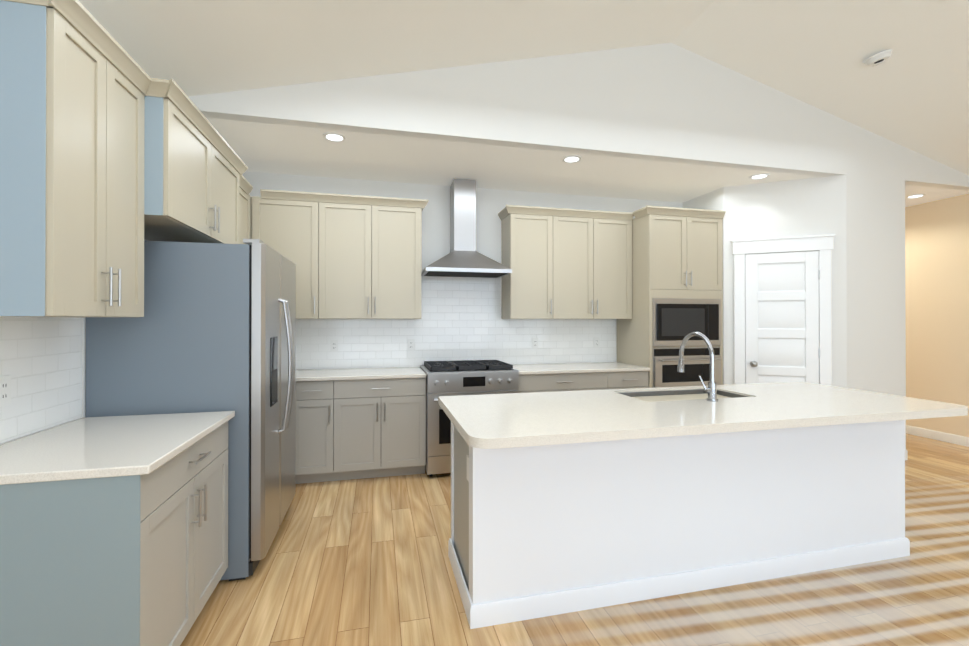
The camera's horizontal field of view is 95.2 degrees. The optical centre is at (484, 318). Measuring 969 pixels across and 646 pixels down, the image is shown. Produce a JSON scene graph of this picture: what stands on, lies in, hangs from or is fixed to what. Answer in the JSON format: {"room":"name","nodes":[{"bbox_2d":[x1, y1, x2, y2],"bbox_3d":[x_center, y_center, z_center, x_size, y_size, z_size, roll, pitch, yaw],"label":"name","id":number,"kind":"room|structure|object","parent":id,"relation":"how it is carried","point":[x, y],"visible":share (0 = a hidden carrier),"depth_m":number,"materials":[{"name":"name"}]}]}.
{"room":"kitchen","nodes":[
{"label":"kitchen","id":0,"kind":"room"},
{"bbox_2d":[0,239,147,444],"bbox_3d":[-1.580,-0.047,0.421,0.100,2.830,7.600,0,0,-14],"label":"wall","id":1,"kind":"structure","parent":0,"point":[84,341],"depth_m":2.14,"materials":[{"name":"white paint"}]},
{"bbox_2d":[0,375,10,406],"bbox_3d":[-1.817,0.273,1.669,0.008,0.114,0.070,0,0,-14],"label":"electrical outlet","id":2,"kind":"object","parent":1,"relation":"attached to","point":[5,390],"visible":1,"depth_m":1.68,"materials":[{"name":"white plastic"}]},
{"bbox_2d":[0,317,82,443],"bbox_3d":[-1.829,0.233,1.687,0.007,0.478,0.900,0,0,-14],"label":"backsplash","id":3,"kind":"structure","parent":1,"relation":"attached to","point":[41,361],"depth_m":1.86,"materials":[{"name":"white tile"}]},
{"bbox_2d":[0,0,150,316],"bbox_3d":[-1.648,-0.560,1.712,0.365,1.105,0.658,0,0,-14],"label":"upper cabinet","id":4,"kind":"object","parent":1,"relation":"attached to","point":[75,79],"visible":1,"depth_m":1.56,"materials":[{"name":"beige wood"}]},
{"bbox_2d":[144,78,247,243],"bbox_3d":[-1.810,-0.797,2.584,0.460,0.625,1.227,0,0,-14],"label":"upper cabinet","id":5,"kind":"object","parent":1,"relation":"attached to","point":[195,166],"visible":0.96,"depth_m":2.33,"materials":[{"name":"beige wood"}]},
{"bbox_2d":[239,174,252,243],"bbox_3d":[-2.062,-0.554,3.428,0.365,1.105,0.650,0,0,-14],"label":"upper cabinet","id":6,"kind":"object","parent":1,"relation":"attached to","point":[245,187],"visible":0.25,"depth_m":3.61,"materials":[{"name":"beige wood"}]},
{"bbox_2d":[242,171,682,369],"bbox_3d":[-0.053,-0.037,4.646,5.050,2.840,0.100,0,0,-14],"label":"wall","id":7,"kind":"structure","parent":0,"point":[491,204],"depth_m":4.51,"materials":[{"name":"white paint"}]},
{"bbox_2d":[250,189,325,318],"bbox_3d":[-1.755,-0.552,4.016,0.625,1.104,0.325,0,0,-14],"label":"upper cabinet","id":8,"kind":"object","parent":7,"relation":"attached to","point":[292,223],"depth_m":3.89,"materials":[{"name":"beige wood"}]},
{"bbox_2d":[330,340,337,351],"bbox_3d":[-1.443,0.262,4.245,0.070,0.114,0.008,0,0,-14],"label":"electrical outlet","id":9,"kind":"object","parent":7,"relation":"attached to","point":[333,345],"visible":1,"depth_m":4.24,"materials":[{"name":"white plastic"}]},
{"bbox_2d":[326,193,421,318],"bbox_3d":[-1.095,-0.551,4.174,0.967,1.104,0.325,0,0,-14],"label":"upper cabinet","id":10,"kind":"object","parent":7,"relation":"attached to","point":[354,256],"depth_m":4.03,"materials":[{"name":"beige wood"}]},
{"bbox_2d":[408,339,414,350],"bbox_3d":[-0.733,0.262,4.417,0.070,0.114,0.008,0,0,-14],"label":"electrical outlet","id":11,"kind":"object","parent":7,"relation":"attached to","point":[411,344],"visible":1,"depth_m":4.42,"materials":[{"name":"white plastic"}]},
{"bbox_2d":[296,276,615,369],"bbox_3d":[-0.454,0.012,4.493,3.973,0.939,0.007,0,0,-14],"label":"backsplash","id":12,"kind":"structure","parent":7,"relation":"attached to","point":[460,320],"depth_m":4.53,"materials":[{"name":"white tile"}]},
{"bbox_2d":[421,178,511,277],"bbox_3d":[-0.190,-0.890,4.302,0.810,0.929,0.489,0,0,-14],"label":"range hood","id":13,"kind":"object","parent":7,"relation":"attached to","point":[463,258],"visible":0.94,"depth_m":4.27,"materials":[{"name":"silver metal"}]},
{"bbox_2d":[498,205,561,318],"bbox_3d":[0.461,-0.550,4.550,0.504,1.104,0.325,0,0,-14],"label":"upper cabinet","id":14,"kind":"object","parent":7,"relation":"attached to","point":[531,237],"depth_m":4.41,"materials":[{"name":"beige wood"}]},
{"bbox_2d":[532,338,537,348],"bbox_3d":[0.541,0.263,4.723,0.070,0.114,0.008,0,0,-14],"label":"electrical outlet","id":15,"kind":"object","parent":7,"relation":"attached to","point":[534,343],"visible":1,"depth_m":4.72,"materials":[{"name":"white plastic"}]},
{"bbox_2d":[594,337,599,347],"bbox_3d":[1.240,0.264,4.892,0.070,0.114,0.008,0,0,-14],"label":"electrical outlet","id":16,"kind":"object","parent":7,"relation":"attached to","point":[596,342],"visible":1,"depth_m":4.89,"materials":[{"name":"white plastic"}]},
{"bbox_2d":[562,209,633,318],"bbox_3d":[1.053,-0.549,4.692,0.949,1.104,0.325,0,0,-14],"label":"upper cabinet","id":17,"kind":"object","parent":7,"relation":"attached to","point":[562,263],"depth_m":4.55,"materials":[{"name":"beige wood"}]},
{"bbox_2d":[78,0,968,174],"bbox_3d":[2.319,-1.923,0.683,7.800,1.073,6.270,0,0,-14],"label":"ceiling","id":18,"kind":"structure","parent":0,"point":[911,92],"depth_m":3.09,"materials":[{"name":"beige paint"}]},
{"bbox_2d":[863,49,892,66],"bbox_3d":[3.020,-1.995,3.388,0.186,0.076,0.180,0,0,-14],"label":"smoke detector","id":19,"kind":"object","parent":18,"relation":"attached to","point":[877,59],"visible":0.96,"depth_m":3.35,"materials":[{"name":"white plastic"}]},
{"bbox_2d":[180,434,968,645],"bbox_3d":[1.999,1.424,1.998,7.800,0.100,9.200,0,0,-14],"label":"floor","id":20,"kind":"structure","parent":0,"point":[360,562],"depth_m":2.19,"materials":[{"name":"brown wood"}]},
{"bbox_2d":[0,421,227,645],"bbox_3d":[-1.504,0.939,1.773,0.678,0.869,0.869,0,0,-14],"label":"base cabinet","id":21,"kind":"object","parent":20,"relation":"on","point":[137,560],"visible":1,"depth_m":1.41,"materials":[{"name":"grey"}]},
{"bbox_2d":[0,411,234,484],"bbox_3d":[-1.505,0.488,1.773,0.663,0.030,0.882,0,0,-14],"label":"countertop","id":22,"kind":"structure","parent":21,"relation":"on","point":[98,447],"depth_m":1.63,"materials":[{"name":"white stone"}]},
{"bbox_2d":[85,239,295,580],"bbox_3d":[-1.627,0.479,2.709,0.876,1.795,0.935,0,0,-14],"label":"refrigerator","id":23,"kind":"object","parent":20,"relation":"on","point":[213,329],"visible":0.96,"depth_m":2.30,"materials":[{"name":"grey metal"}]},
{"bbox_2d":[295,381,298,483],"bbox_3d":[-1.951,0.946,3.817,0.747,0.868,0.610,0,0,-14],"label":"base cabinet","id":24,"kind":"object","parent":20,"relation":"on","point":[297,382],"depth_m":3.61,"materials":[{"name":"grey wood"}]},
{"bbox_2d":[299,378,425,483],"bbox_3d":[-1.112,0.946,4.020,1.094,0.868,0.610,0,0,-14],"label":"base cabinet","id":25,"kind":"object","parent":20,"relation":"on","point":[357,429],"depth_m":3.74,"materials":[{"name":"grey wood"}]},
{"bbox_2d":[296,367,426,380],"bbox_3d":[-1.443,0.496,3.924,1.785,0.030,0.630,0,0,-14],"label":"countertop","id":26,"kind":"structure","parent":25,"relation":"on","point":[355,373],"depth_m":3.87,"materials":[{"name":"white stone"}]},
{"bbox_2d":[420,360,518,476],"bbox_3d":[-0.161,0.903,4.176,0.820,0.957,0.732,0,0,-14],"label":"range","id":27,"kind":"object","parent":20,"relation":"on","point":[463,377],"visible":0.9,"depth_m":3.85,"materials":[{"name":"silver metal"}]},
{"bbox_2d":[517,372,616,392],"bbox_3d":[0.700,0.948,4.456,0.979,0.868,0.610,0,0,-14],"label":"base cabinet","id":28,"kind":"object","parent":20,"relation":"on","point":[529,383],"depth_m":4.16,"materials":[{"name":"grey wood"}]},
{"bbox_2d":[617,371,647,388],"bbox_3d":[1.305,0.949,4.602,0.503,0.868,0.610,0,0,-14],"label":"base cabinet","id":29,"kind":"object","parent":20,"relation":"on","point":[628,379],"depth_m":4.32,"materials":[{"name":"grey wood"}]},
{"bbox_2d":[511,362,649,374],"bbox_3d":[0.891,0.498,4.486,1.364,0.030,0.630,0,0,-14],"label":"countertop","id":30,"kind":"structure","parent":29,"relation":"on","point":[552,368],"depth_m":4.33,"materials":[{"name":"white stone"}]},
{"bbox_2d":[617,205,725,387],"bbox_3d":[1.949,0.141,4.716,0.915,2.485,0.696,0,0,-14],"label":"tall cabinet","id":31,"kind":"object","parent":20,"relation":"on","point":[677,274],"visible":0.75,"depth_m":4.45,"materials":[{"name":"painted wood"},{"name":"brushed nickel"}]},
{"bbox_2d":[448,420,909,628],"bbox_3d":[1.130,0.936,2.568,2.603,0.879,0.630,0,0,-14],"label":"kitchen island","id":32,"kind":"object","parent":20,"relation":"on","point":[562,502],"depth_m":2.22,"materials":[{"name":"white"}]},
{"bbox_2d":[438,382,967,451],"bbox_3d":[1.131,0.475,2.435,2.656,0.040,0.970,0,0,-14],"label":"island countertop","id":33,"kind":"structure","parent":32,"relation":"on","point":[487,422],"depth_m":2.16,"materials":[{"name":"white stone"}]},
{"bbox_2d":[626,388,737,399],"bbox_3d":[1.205,0.598,2.689,0.765,0.260,0.404,0,0,-14],"label":"sink","id":34,"kind":"object","parent":33,"relation":"in","point":[675,393],"depth_m":2.84,"materials":[{"name":"silver metal"}]},
{"bbox_2d":[677,332,717,399],"bbox_3d":[1.210,0.266,2.570,0.109,0.380,0.313,0,0,-14],"label":"faucet","id":35,"kind":"object","parent":33,"relation":"on","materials":[{"name":"silver metal"}]},
{"bbox_2d":[188,43,968,449],"bbox_3d":[1.572,-0.499,3.774,7.600,3.758,0.100,0,0,-14],"label":"wall","id":36,"kind":"structure","parent":0,"point":[670,103],"depth_m":3.72,"materials":[{"name":"white paint"}]},
{"bbox_2d":[207,118,968,206],"bbox_3d":[1.241,-1.405,5.153,7.800,0.100,2.730,0,0,-14],"label":"ceiling","id":37,"kind":"structure","parent":0,"point":[278,149],"depth_m":3.95,"materials":[{"name":"beige paint"}]},
{"bbox_2d":[323,132,345,141],"bbox_3d":[-1.124,-1.358,3.312,0.170,0.008,0.170,0,0,-14],"label":"recessed light","id":38,"kind":"object","parent":37,"relation":"in","point":[334,137],"visible":1,"depth_m":3.31,"materials":[{"name":"white"}]},
{"bbox_2d":[562,155,581,162],"bbox_3d":[0.743,-1.356,3.762,0.170,0.008,0.170,0,0,-14],"label":"recessed light","id":39,"kind":"object","parent":37,"relation":"in","point":[571,158],"visible":1,"depth_m":3.74,"materials":[{"name":"white"}]},
{"bbox_2d":[749,173,769,178],"bbox_3d":[2.619,-1.355,4.215,0.170,0.008,0.170,0,0,-14],"label":"recessed light","id":40,"kind":"object","parent":37,"relation":"in","point":[760,176],"visible":0.94,"depth_m":4.20,"materials":[{"name":"white"}]},
{"bbox_2d":[905,194,925,197],"bbox_3d":[4.761,-1.352,4.885,0.170,0.008,0.170,0,0,-14],"label":"recessed light","id":41,"kind":"object","parent":37,"relation":"in","point":[915,196],"visible":0.96,"depth_m":4.88,"materials":[{"name":"white"}]},
{"bbox_2d":[683,187,723,384],"bbox_3d":[2.439,-0.011,4.871,0.100,2.790,0.630,0,0,-14],"label":"wall","id":42,"kind":"structure","parent":0,"point":[713,200],"depth_m":4.68,"materials":[{"name":"white paint"}]},
{"bbox_2d":[724,175,846,387],"bbox_3d":[2.957,-0.013,4.405,1.024,2.790,0.100,0,0,22],"label":"wall","id":43,"kind":"structure","parent":0,"point":[806,207],"depth_m":4.33,"materials":[{"name":"white paint"}]},
{"bbox_2d":[731,234,834,385],"bbox_3d":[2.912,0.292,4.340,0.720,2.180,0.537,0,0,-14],"label":"pantry door","id":44,"kind":"structure","parent":43,"relation":"in","point":[782,309],"depth_m":4.33,"materials":[{"name":"white wood"}]},
{"bbox_2d":[905,193,968,436],"bbox_3d":[5.730,-0.038,2.954,0.100,2.830,9.100,0,0,-14],"label":"wall","id":45,"kind":"structure","parent":0,"point":[937,289],"depth_m":5.04,"materials":[{"name":"beige paint"}]},
{"bbox_2d":[906,425,968,446],"bbox_3d":[5.686,1.327,2.887,0.014,0.100,9.000,0,0,-14],"label":"baseboard","id":46,"kind":"structure","parent":45,"relation":"attached to","point":[941,436],"depth_m":5.03,"materials":[{"name":"white"}]}
]}

